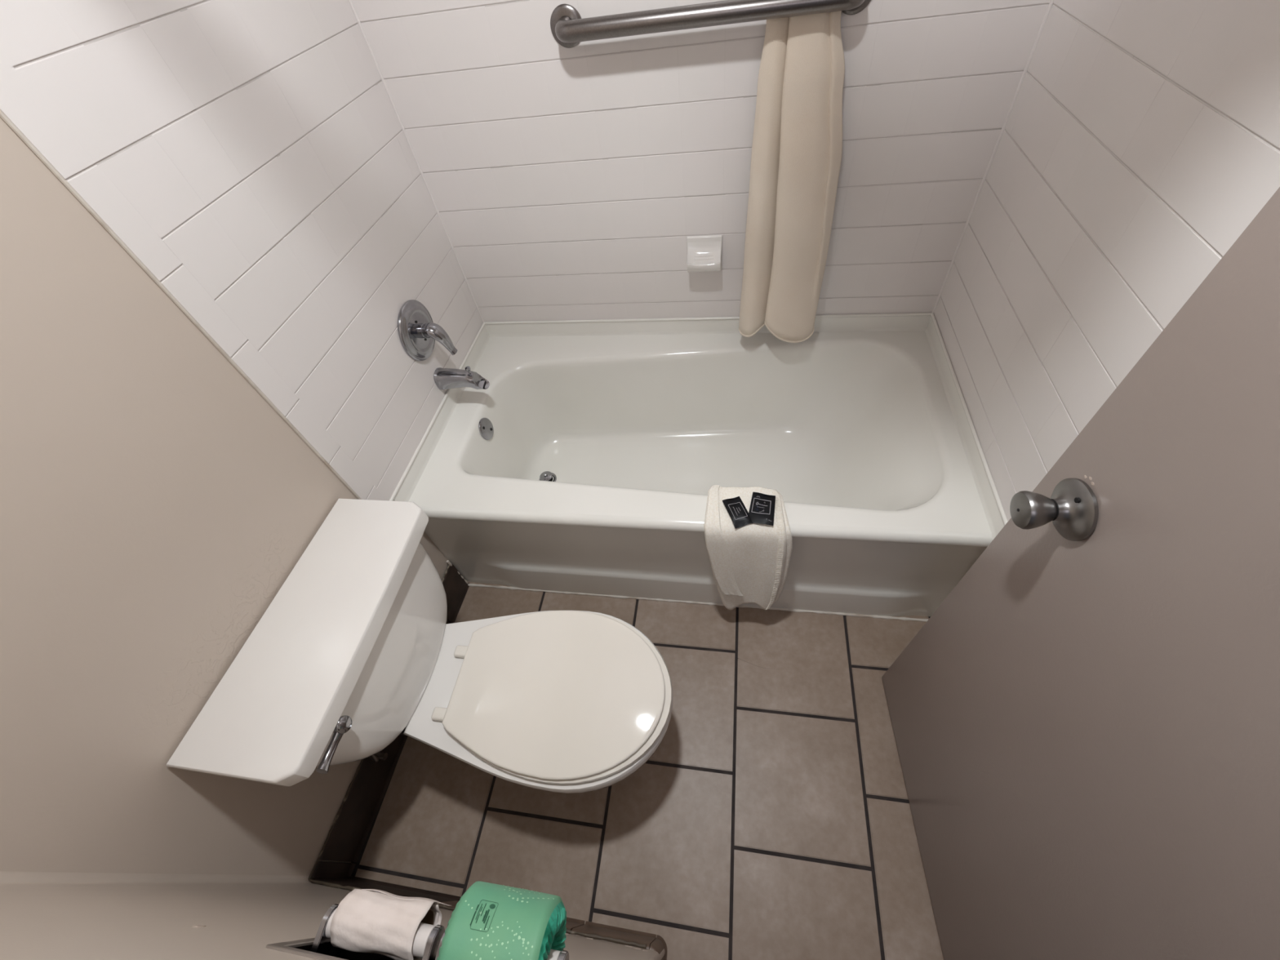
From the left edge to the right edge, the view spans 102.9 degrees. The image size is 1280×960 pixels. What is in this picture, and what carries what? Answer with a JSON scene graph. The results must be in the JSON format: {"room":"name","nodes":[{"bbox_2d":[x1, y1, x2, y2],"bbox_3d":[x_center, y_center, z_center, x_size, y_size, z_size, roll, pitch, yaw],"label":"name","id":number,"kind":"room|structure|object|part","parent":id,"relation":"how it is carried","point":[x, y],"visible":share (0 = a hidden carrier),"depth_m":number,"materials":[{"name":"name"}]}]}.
{"room":"hotel bathroom","nodes":[
{"label":"hotel bathroom","id":0,"kind":"room"},
{"bbox_2d":[0,0,484,884],"bbox_3d":[-0.935,0.293,0.366,0.135,2.440,3.523,2,52,10],"label":"wall","id":1,"kind":"structure","parent":0,"point":[219,219],"depth_m":0.86,"materials":[{"name":"paint"}]},
{"bbox_2d":[308,564,469,879],"bbox_3d":[-0.698,0.657,1.509,0.020,0.154,0.852,4,53,11],"label":"baseboard","id":2,"kind":"structure","parent":1,"relation":"attached to","point":[346,837],"depth_m":1.35,"materials":[{"name":"rubber"}]},
{"bbox_2d":[397,299,457,360],"bbox_3d":[-0.603,-0.430,1.470,0.094,0.170,0.170,2,52,10],"label":"shower valve","id":3,"kind":"object","parent":1,"relation":"attached to","point":[418,333],"visible":1,"depth_m":1.46,"materials":[{"name":"silver metal"}]},
{"bbox_3d":[-0.641,-0.432,1.477,0.017,0.170,0.170,2,52,10],"label":"trim plate","id":4,"kind":"part","parent":3,"relation":"part of","materials":[{"name":"silver metal"}]},
{"bbox_3d":[-0.581,-0.410,1.492,0.056,0.106,0.050,2,52,10],"label":"lever handle","id":5,"kind":"part","parent":3,"relation":"part of","materials":[{"name":"silver metal"}]},
{"bbox_2d":[433,365,489,390],"bbox_3d":[-0.555,-0.319,1.589,0.156,0.084,0.060,2,52,10],"label":"tub spout","id":6,"kind":"object","parent":1,"relation":"attached to","point":[444,379],"visible":1,"depth_m":1.57,"materials":[{"name":"silver metal"}]},
{"bbox_3d":[-0.525,-0.335,1.561,0.016,0.028,0.016,2,52,10],"label":"diverter knob","id":7,"kind":"part","parent":6,"relation":"part of","materials":[{"name":"silver metal"}]},
{"bbox_2d":[0,883,665,959],"bbox_3d":[-0.549,0.347,0.266,0.933,2.440,0.116,2,52,10],"label":"wall","id":8,"kind":"structure","parent":0,"point":[79,922],"depth_m":0.64,"materials":[{"name":"paint"}]},
{"bbox_2d":[265,903,568,959],"bbox_3d":[-0.241,0.602,0.614,0.377,0.156,0.100,2,52,10],"label":"toilet paper holder","id":9,"kind":"object","parent":8,"relation":"attached to","point":[428,938],"visible":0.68,"depth_m":0.62,"materials":[{"name":"metal"}]},
{"bbox_3d":[-0.240,0.595,0.619,0.377,0.156,0.004,2,52,10],"label":"recess frame","id":10,"kind":"part","parent":9,"relation":"part of","materials":[{"name":"metal"}]},
{"bbox_3d":[-0.394,0.582,0.624,0.008,0.033,0.098,2,52,10],"label":"holder arm","id":11,"kind":"part","parent":9,"relation":"part of","materials":[{"name":"silver metal"}]},
{"bbox_2d":[329,888,452,959],"bbox_3d":[-0.315,0.577,0.664,0.118,0.117,0.060,2,52,10],"label":"toilet paper roll","id":12,"kind":"object","parent":9,"relation":"on","point":[387,924],"visible":0.92,"depth_m":0.62,"materials":[{"name":"paper"}]},
{"bbox_3d":[-0.253,0.587,0.599,0.008,0.033,0.098,2,52,10],"label":"holder arm","id":13,"kind":"part","parent":9,"relation":"part of","materials":[{"name":"silver metal"}]},
{"bbox_3d":[-0.237,0.588,0.597,0.008,0.033,0.098,2,52,10],"label":"holder arm","id":14,"kind":"part","parent":9,"relation":"part of","materials":[{"name":"silver metal"}]},
{"bbox_2d":[436,880,566,959],"bbox_3d":[-0.162,0.564,0.609,0.129,0.122,0.122,2,52,10],"label":"toilet roll","id":15,"kind":"object","parent":9,"relation":"on","point":[490,921],"visible":0.99,"depth_m":0.59,"materials":[{"name":"green paper"}]},
{"bbox_3d":[-0.182,0.508,0.595,0.023,0.016,0.026,2,52,10],"label":"printed panel","id":16,"kind":"part","parent":15,"relation":"part of","materials":[{"name":"green paper"}]},
{"bbox_3d":[-0.095,0.593,0.571,0.008,0.033,0.098,2,52,10],"label":"holder arm","id":17,"kind":"part","parent":9,"relation":"part of","materials":[{"name":"silver metal"}]},
{"bbox_2d":[307,875,666,959],"bbox_3d":[-0.367,1.043,1.155,0.845,0.155,0.125,2,52,10],"label":"baseboard","id":18,"kind":"structure","parent":8,"relation":"attached to","point":[595,931],"depth_m":1.19,"materials":[{"name":"tile"}]},
{"bbox_2d":[351,582,944,959],"bbox_3d":[0.488,1.112,1.123,2.730,0.081,3.523,2,52,10],"label":"floor","id":19,"kind":"structure","parent":0,"point":[771,818],"depth_m":1.33,"materials":[{"name":"tile"}]},
{"bbox_2d":[165,497,672,793],"bbox_3d":[-0.330,0.491,1.241,0.828,0.690,0.569,2,52,10],"label":"toilet","id":20,"kind":"object","parent":19,"relation":"on","point":[356,651],"visible":1,"depth_m":1.08,"materials":[{"name":"ceramic"}]},
{"bbox_3d":[-0.649,0.282,1.038,0.254,0.044,0.569,2,52,10],"label":"tank lid","id":21,"kind":"part","parent":20,"relation":"part of","materials":[{"name":"ceramic"}]},
{"bbox_3d":[-0.553,0.475,0.919,0.025,0.031,0.094,2,52,10],"label":"lever arm","id":22,"kind":"part","parent":20,"relation":"part of","materials":[{"name":"silver metal"}]},
{"bbox_3d":[-0.620,0.381,1.157,0.219,0.280,0.511,2,52,10],"label":"tank","id":23,"kind":"part","parent":20,"relation":"part of","materials":[{"name":"ceramic"}]},
{"bbox_3d":[-0.203,0.600,1.331,0.603,0.386,0.395,2,52,10],"label":"bowl","id":24,"kind":"part","parent":20,"relation":"part of","materials":[{"name":"ceramic"}]},
{"bbox_3d":[-0.186,0.465,1.150,0.488,0.020,0.364,2,52,10],"label":"seat lid","id":25,"kind":"part","parent":20,"relation":"part of","materials":[{"name":"plastic"}]},
{"bbox_3d":[-0.170,0.477,1.163,0.488,0.016,0.373,2,52,10],"label":"seat","id":26,"kind":"part","parent":20,"relation":"part of","materials":[{"name":"plastic"}]},
{"bbox_2d":[389,312,1008,622],"bbox_3d":[0.149,-0.051,1.694,1.538,0.546,0.856,2,52,10],"label":"bathtub","id":27,"kind":"object","parent":19,"relation":"on","point":[590,457],"visible":0.9,"depth_m":1.65,"materials":[{"name":"ceramic"}]},
{"bbox_3d":[-0.512,-0.168,1.681,0.035,0.074,0.074,2,52,10],"label":"overflow plate","id":28,"kind":"part","parent":27,"relation":"part of","materials":[{"name":"silver metal"}]},
{"bbox_2d":[408,330,991,533],"bbox_3d":[0.151,-0.093,1.694,1.538,0.369,0.775,2,52,10],"label":"basin","id":29,"kind":"object","parent":27,"relation":"in","point":[860,432],"depth_m":1.74,"materials":[{"name":"ceramic"}]},
{"bbox_2d":[703,484,792,609],"bbox_3d":[0.296,0.203,1.425,0.225,0.393,0.181,2,52,10],"label":"bath mat","id":30,"kind":"object","parent":27,"relation":"on","point":[749,562],"visible":0.94,"depth_m":1.31,"materials":[{"name":"fabric"}]},
{"bbox_2d":[722,496,753,528],"bbox_3d":[0.245,0.079,1.279,0.047,0.015,0.089,-17,52,-5],"label":"packet","id":31,"kind":"object","parent":30,"relation":"on","point":[735,508],"visible":1,"depth_m":1.27,"materials":[{"name":"black plastic"}]},
{"bbox_2d":[748,492,775,525],"bbox_3d":[0.305,0.070,1.274,0.063,0.010,0.091,7,53,14],"label":"sachet","id":32,"kind":"object","parent":30,"relation":"on","point":[762,508],"visible":1,"depth_m":1.27,"materials":[{"name":"black plastic"}]},
{"bbox_2d":[351,0,1050,321],"bbox_3d":[0.104,-1.019,1.244,1.539,2.440,0.120,2,52,10],"label":"wall","id":33,"kind":"structure","parent":0,"point":[563,183],"depth_m":1.33,"materials":[{"name":"white tile"}]},
{"bbox_2d":[686,234,722,271],"bbox_3d":[0.193,-0.667,1.535,0.105,0.109,0.068,2,52,10],"label":"soap dish","id":34,"kind":"object","parent":33,"relation":"attached to","point":[704,252],"visible":1,"depth_m":1.53,"materials":[{"name":"ceramic"}]},
{"bbox_2d":[550,0,871,48],"bbox_3d":[0.136,-1.003,1.095,0.705,0.077,0.076,2,52,10],"label":"grab bar","id":35,"kind":"object","parent":33,"relation":"attached to","point":[571,29],"visible":1,"depth_m":1.08,"materials":[{"name":"metal"}]},
{"bbox_2d":[738,10,844,342],"bbox_3d":[0.392,-0.729,1.327,0.240,0.811,0.148,2,52,10],"label":"bath towel","id":36,"kind":"object","parent":35,"relation":"hanging from","point":[797,147],"visible":0.94,"depth_m":1.29,"materials":[{"name":"fabric"}]},
{"bbox_2d":[932,0,1279,520],"bbox_3d":[0.788,-0.272,0.554,0.125,2.440,1.943,2,52,10],"label":"wall","id":37,"kind":"structure","parent":0,"point":[1138,141],"depth_m":0.89,"materials":[{"name":"tile"}]},
{"bbox_3d":[0.314,0.407,0.090,0.851,2.440,0.188,2,52,10],"label":"doorway","id":38,"kind":"structure","parent":0,"visible":0},
{"bbox_2d":[881,186,1279,959],"bbox_3d":[0.531,0.233,0.442,0.106,2.026,0.741,-1,52,8],"label":"door","id":39,"kind":"structure","parent":38,"relation":"attached to","point":[1086,726],"depth_m":0.59,"materials":[{"name":"paint"}]},
{"bbox_3d":[0.526,0.040,0.679,0.041,0.052,0.052,-1,52,7],"label":"knob","id":40,"kind":"part","parent":39,"relation":"part of","materials":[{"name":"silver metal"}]}
]}

